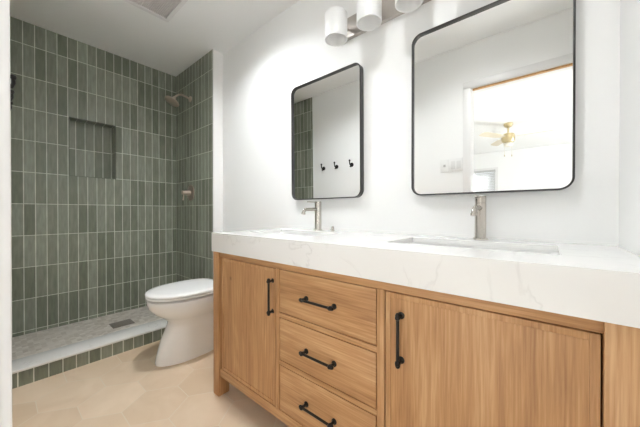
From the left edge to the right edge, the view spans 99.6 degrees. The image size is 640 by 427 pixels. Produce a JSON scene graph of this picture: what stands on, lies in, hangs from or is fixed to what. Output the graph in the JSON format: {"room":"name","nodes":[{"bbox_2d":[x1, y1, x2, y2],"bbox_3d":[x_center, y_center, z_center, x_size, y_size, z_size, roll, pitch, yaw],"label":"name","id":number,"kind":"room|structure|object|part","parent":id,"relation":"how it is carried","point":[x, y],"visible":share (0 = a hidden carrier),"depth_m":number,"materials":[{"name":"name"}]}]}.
{"room":"bathroom","nodes":[
{"label":"bathroom","id":0,"kind":"room"},
{"bbox_2d":[12,306,162,359],"bbox_3d":[-1.716,0.956,2.248,0.630,0.066,1.280,0,0,40],"label":"floor","id":1,"kind":"structure","parent":0,"point":[33,343],"depth_m":2.10,"materials":[{"name":"tile"}]},
{"bbox_2d":[109,319,134,328],"bbox_3d":[-1.657,0.920,2.264,0.130,0.005,0.150,0,0,40],"label":"shower drain","id":2,"kind":"object","parent":1,"relation":"on","point":[128,321],"visible":1,"depth_m":2.26,"materials":[{"name":"silver metal"}]},
{"bbox_2d":[10,16,176,336],"bbox_3d":[-1.987,-0.264,2.517,0.180,2.500,1.555,0,0,40],"label":"wall","id":3,"kind":"structure","parent":0,"point":[87,247],"depth_m":2.35,"materials":[{"name":"green tile"}]},
{"bbox_2d":[69,117,115,178],"bbox_3d":[-1.991,-0.561,2.377,0.012,0.492,0.322,0,0,40],"label":"niche","id":4,"kind":"object","parent":3,"relation":"attached to","point":[69,117],"visible":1,"depth_m":2.40,"materials":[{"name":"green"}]},
{"bbox_2d":[12,340,288,426],"bbox_3d":[-0.677,1.032,1.428,3.437,0.080,1.555,0,0,40],"label":"floor","id":5,"kind":"structure","parent":0,"point":[125,389],"depth_m":1.45,"materials":[{"name":"beige tile"}]},
{"bbox_2d":[12,328,164,388],"bbox_3d":[-1.432,0.946,2.010,0.150,0.087,1.240,0,0,40],"label":"curb","id":6,"kind":"object","parent":5,"relation":"on","point":[31,375],"visible":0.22,"depth_m":1.75,"materials":[{"name":"green tile"}]},
{"bbox_2d":[12,319,166,373],"bbox_3d":[-1.434,0.895,2.013,0.180,0.015,1.239,0,0,40],"label":"trim","id":7,"kind":"structure","parent":6,"relation":"on","point":[32,361],"depth_m":1.81,"materials":[{"name":"white stone"}]},
{"bbox_2d":[145,278,213,366],"bbox_3d":[-0.873,0.594,1.992,0.396,0.790,0.719,0,0,40],"label":"toilet","id":8,"kind":"object","parent":5,"relation":"on","point":[186,306],"visible":0.62,"depth_m":1.79,"materials":[{"name":"white ceramic"}]},
{"bbox_3d":[-0.948,0.544,1.902,0.392,0.015,0.482,0,0,40],"label":"seat","id":9,"kind":"part","parent":8,"relation":"part of","materials":[{"name":"white plastic"}]},
{"bbox_3d":[-0.948,0.521,1.901,0.396,0.024,0.484,0,0,40],"label":"lid","id":10,"kind":"part","parent":8,"relation":"part of","materials":[{"name":"white plastic"}]},
{"bbox_2d":[213,251,639,426],"bbox_3d":[0.194,0.601,1.192,1.592,0.784,0.590,0,0,40],"label":"vanity cabinet","id":11,"kind":"object","parent":5,"relation":"on","point":[310,347],"visible":0.96,"depth_m":0.81,"materials":[{"name":"brown wood"}]},
{"bbox_3d":[-0.548,0.600,1.501,0.056,0.784,0.064,0,0,40],"label":"leg","id":12,"kind":"part","parent":11,"relation":"part of","materials":[{"name":"brown wood"}]},
{"bbox_3d":[-0.356,0.539,1.326,0.436,0.600,0.021,0,0,40],"label":"door","id":13,"kind":"part","parent":11,"relation":"part of","materials":[{"name":"brown wood"}]},
{"bbox_3d":[0.030,0.866,1.007,1.466,0.042,0.026,0,0,40],"label":"rail","id":14,"kind":"part","parent":11,"relation":"part of","materials":[{"name":"brown wood"}]},
{"bbox_3d":[-0.217,0.362,1.177,0.021,0.162,0.034,0,0,40],"label":"handle","id":15,"kind":"part","parent":11,"relation":"part of","materials":[{"name":"black metal"}]},
{"bbox_3d":[-0.012,0.748,1.003,0.164,0.021,0.034,0,0,40],"label":"handle","id":16,"kind":"part","parent":11,"relation":"part of","materials":[{"name":"black metal"}]},
{"bbox_3d":[-0.012,0.540,1.002,0.164,0.021,0.034,0,0,40],"label":"handle","id":17,"kind":"part","parent":11,"relation":"part of","materials":[{"name":"black metal"}]},
{"bbox_3d":[-0.012,0.334,1.001,0.164,0.021,0.034,0,0,40],"label":"handle","id":18,"kind":"part","parent":11,"relation":"part of","materials":[{"name":"black metal"}]},
{"bbox_3d":[0.010,0.746,1.021,0.458,0.191,0.021,0,0,40],"label":"drawer","id":19,"kind":"part","parent":11,"relation":"part of","materials":[{"name":"brown wood"}]},
{"bbox_3d":[0.010,0.536,1.020,0.458,0.178,0.021,0,0,40],"label":"drawer","id":20,"kind":"part","parent":11,"relation":"part of","materials":[{"name":"brown wood"}]},
{"bbox_3d":[0.010,0.331,1.019,0.458,0.180,0.021,0,0,40],"label":"drawer","id":21,"kind":"part","parent":11,"relation":"part of","materials":[{"name":"brown wood"}]},
{"bbox_3d":[0.233,0.374,0.800,0.021,0.162,0.034,0,0,40],"label":"handle","id":22,"kind":"part","parent":11,"relation":"part of","materials":[{"name":"black metal"}]},
{"bbox_3d":[0.030,0.224,1.003,1.466,0.027,0.026,0,0,40],"label":"rail","id":23,"kind":"part","parent":11,"relation":"part of","materials":[{"name":"brown wood"}]},
{"bbox_2d":[212,228,639,327],"bbox_3d":[0.200,0.158,1.199,1.603,0.102,0.573,0,0,40],"label":"countertop","id":24,"kind":"structure","parent":11,"relation":"on","point":[601,283],"depth_m":0.72,"materials":[{"name":"white stone"}]},
{"bbox_2d":[276,232,317,235],"bbox_3d":[-0.150,0.196,1.521,0.542,0.142,0.302,0,0,40],"label":"sink","id":25,"kind":"object","parent":24,"relation":"in","point":[278,232],"visible":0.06,"depth_m":1.69,"materials":[{"name":"white ceramic"}]},
{"bbox_2d":[301,201,321,230],"bbox_3d":[-0.049,0.015,1.621,0.053,0.178,0.170,0,0,40],"label":"faucet","id":26,"kind":"object","parent":24,"relation":"on","point":[317,209],"visible":1,"depth_m":1.65,"materials":[{"name":"silver metal"}]},
{"bbox_3d":[-0.061,-0.014,1.606,0.023,0.042,0.132,0,0,40],"label":"spout","id":27,"kind":"part","parent":26,"relation":"part of","materials":[{"name":"silver metal"}]},
{"bbox_2d":[470,195,487,239],"bbox_3d":[0.619,0.018,1.062,0.053,0.178,0.170,0,0,40],"label":"faucet","id":28,"kind":"object","parent":24,"relation":"on","point":[479,210],"visible":1,"depth_m":1.09,"materials":[{"name":"silver metal"}]},
{"bbox_3d":[0.607,-0.011,1.047,0.023,0.042,0.132,0,0,40],"label":"spout","id":29,"kind":"part","parent":28,"relation":"part of","materials":[{"name":"silver metal"}]},
{"bbox_2d":[406,242,557,254],"bbox_3d":[0.521,0.199,0.960,0.542,0.142,0.302,0,0,40],"label":"sink","id":30,"kind":"object","parent":24,"relation":"in","point":[419,243],"visible":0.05,"depth_m":1.02,"materials":[{"name":"white ceramic"}]},
{"bbox_3d":[0.391,0.543,0.702,0.468,0.600,0.021,0,0,40],"label":"door","id":31,"kind":"part","parent":11,"relation":"part of","materials":[{"name":"brown wood"}]},
{"bbox_3d":[0.616,0.605,0.528,0.094,0.784,0.064,0,0,40],"label":"leg","id":32,"kind":"part","parent":11,"relation":"part of","materials":[{"name":"brown wood"}]},
{"bbox_2d":[10,0,298,76],"bbox_3d":[-0.693,-1.508,1.441,3.537,0.100,1.575,0,0,40],"label":"ceiling","id":33,"kind":"structure","parent":0,"point":[120,28],"depth_m":2.09,"materials":[{"name":"white paint"}]},
{"bbox_2d":[123,0,187,22],"bbox_3d":[-1.135,-1.452,1.808,0.340,0.016,0.350,0,0,40],"label":"exhaust fan","id":34,"kind":"object","parent":33,"relation":"attached to","point":[165,10],"visible":1,"depth_m":1.90,"materials":[{"name":"white paint"}]},
{"bbox_2d":[131,0,179,17],"bbox_3d":[-1.135,-1.454,1.808,0.280,0.009,0.290,0,0,40],"label":"grille","id":35,"kind":"object","parent":34,"relation":"attached to","point":[159,8],"depth_m":1.89,"materials":[{"name":"white plastic"}]},
{"bbox_2d":[214,50,222,231],"bbox_3d":[-1.185,-0.265,2.737,0.769,2.500,0.187,0,0,40],"label":"wall","id":36,"kind":"structure","parent":0,"point":[218,57],"depth_m":2.45,"materials":[{"name":"white paint"}]},
{"bbox_2d":[176,49,212,281],"bbox_3d":[-1.247,-0.239,2.663,0.770,2.450,0.008,0,0,40],"label":"tile","id":37,"kind":"structure","parent":36,"relation":"attached to","point":[194,119],"depth_m":2.63,"materials":[{"name":"green tile"}]},
{"bbox_2d":[164,94,191,106],"bbox_3d":[-1.362,-1.094,2.595,0.132,0.140,0.234,0,0,40],"label":"shower head","id":38,"kind":"object","parent":37,"relation":"attached to","point":[172,101],"visible":1,"depth_m":2.56},
{"bbox_3d":[-1.340,-1.126,2.620,0.019,0.067,0.155,0,0,40],"label":"arm","id":39,"kind":"part","parent":38,"relation":"part of","materials":[{"name":"silver metal"}]},
{"bbox_2d":[181,185,194,200],"bbox_3d":[-1.312,-0.204,2.655,0.156,0.156,0.088,0,0,40],"label":"shower valve","id":40,"kind":"object","parent":37,"relation":"attached to","point":[189,192],"visible":1,"depth_m":2.65,"materials":[{"name":"silver metal"}]},
{"bbox_3d":[-1.315,-0.204,2.652,0.054,0.054,0.080,0,0,40],"label":"handle","id":41,"kind":"part","parent":40,"relation":"part of","materials":[{"name":"silver metal"}]},
{"bbox_2d":[223,0,619,245],"bbox_3d":[0.138,-0.259,1.702,2.587,2.500,0.120,0,0,40],"label":"wall","id":42,"kind":"structure","parent":0,"point":[261,72],"depth_m":1.44,"materials":[{"name":"white paint"}]},
{"bbox_2d":[213,49,213,231],"bbox_3d":[-0.951,-0.238,2.415,0.006,2.450,0.012,0,0,40],"label":"trim","id":43,"kind":"structure","parent":42,"relation":"attached to","point":[213,49],"depth_m":2.41,"materials":[{"name":"white paint"}]},
{"bbox_2d":[291,63,363,199],"bbox_3d":[0.024,-0.471,1.691,0.552,0.760,0.034,0,1,40],"label":"wall mirror","id":44,"kind":"object","parent":42,"relation":"attached to","point":[327,111],"visible":1,"depth_m":1.66,"materials":[{"name":"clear mirror"}]},
{"bbox_2d":[325,0,430,46],"bbox_3d":[0.347,-1.042,1.315,0.739,0.180,0.196,0,0,40],"label":"vanity light","id":45,"kind":"object","parent":42,"relation":"attached to","point":[339,29],"visible":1,"depth_m":1.41,"materials":[{"name":"white glass"}]},
{"bbox_3d":[0.088,-1.023,1.485,0.124,0.140,0.124,0,0,40],"label":"lamp shade","id":46,"kind":"part","parent":45,"relation":"part of","materials":[{"name":"white glass"}]},
{"bbox_3d":[0.246,-1.022,1.353,0.124,0.140,0.124,0,0,40],"label":"lamp shade","id":47,"kind":"part","parent":45,"relation":"part of","materials":[{"name":"white glass"}]},
{"bbox_3d":[0.403,-1.074,1.380,0.700,0.117,0.025,0,0,40],"label":"plate","id":48,"kind":"part","parent":45,"relation":"part of","materials":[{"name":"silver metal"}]},
{"bbox_3d":[0.403,-1.022,1.222,0.124,0.140,0.124,0,0,40],"label":"lamp shade","id":49,"kind":"part","parent":45,"relation":"part of","materials":[{"name":"white glass"}]},
{"bbox_2d":[411,0,575,195],"bbox_3d":[0.679,-0.473,1.144,0.583,0.775,0.034,0,0,40],"label":"wall mirror","id":50,"kind":"object","parent":42,"relation":"attached to","point":[493,84],"visible":1,"depth_m":1.10,"materials":[{"name":"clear mirror"}]},
{"bbox_2d":[619,0,639,255],"bbox_3d":[0.579,-0.252,0.306,0.120,2.500,1.455,0,0,40],"label":"wall","id":51,"kind":"structure","parent":0,"point":[629,119],"depth_m":0.79,"materials":[{"name":"white paint"}]},
{"bbox_3d":[-1.137,-0.255,0.871,3.237,2.500,0.120,0,0,40],"label":"wall","id":52,"kind":"structure","parent":0,"visible":0},
{"bbox_2d":[0,0,11,426],"bbox_3d":[-0.179,-0.063,0.075,0.744,2.125,0.136,0,0,40],"label":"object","id":53,"kind":"structure","parent":52,"relation":"attached to","point":[5,114],"depth_m":0.33,"materials":[{"name":"white paint"}]},
{"bbox_2d":[10,89,14,101],"bbox_3d":[-1.462,-0.540,1.257,0.048,0.088,0.057,0,0,40],"label":"robe hook","id":54,"kind":"object","parent":52,"relation":"attached to","point":[11,90],"visible":0.45,"depth_m":1.27,"materials":[{"name":"black metal"}]},
{"bbox_2d":[10,74,16,93],"bbox_3d":[-1.297,-0.539,1.119,0.048,0.088,0.057,0,0,40],"label":"robe hook","id":55,"kind":"object","parent":52,"relation":"attached to","point":[13,78],"visible":0.54,"depth_m":1.13,"materials":[{"name":"black metal"}]}
]}

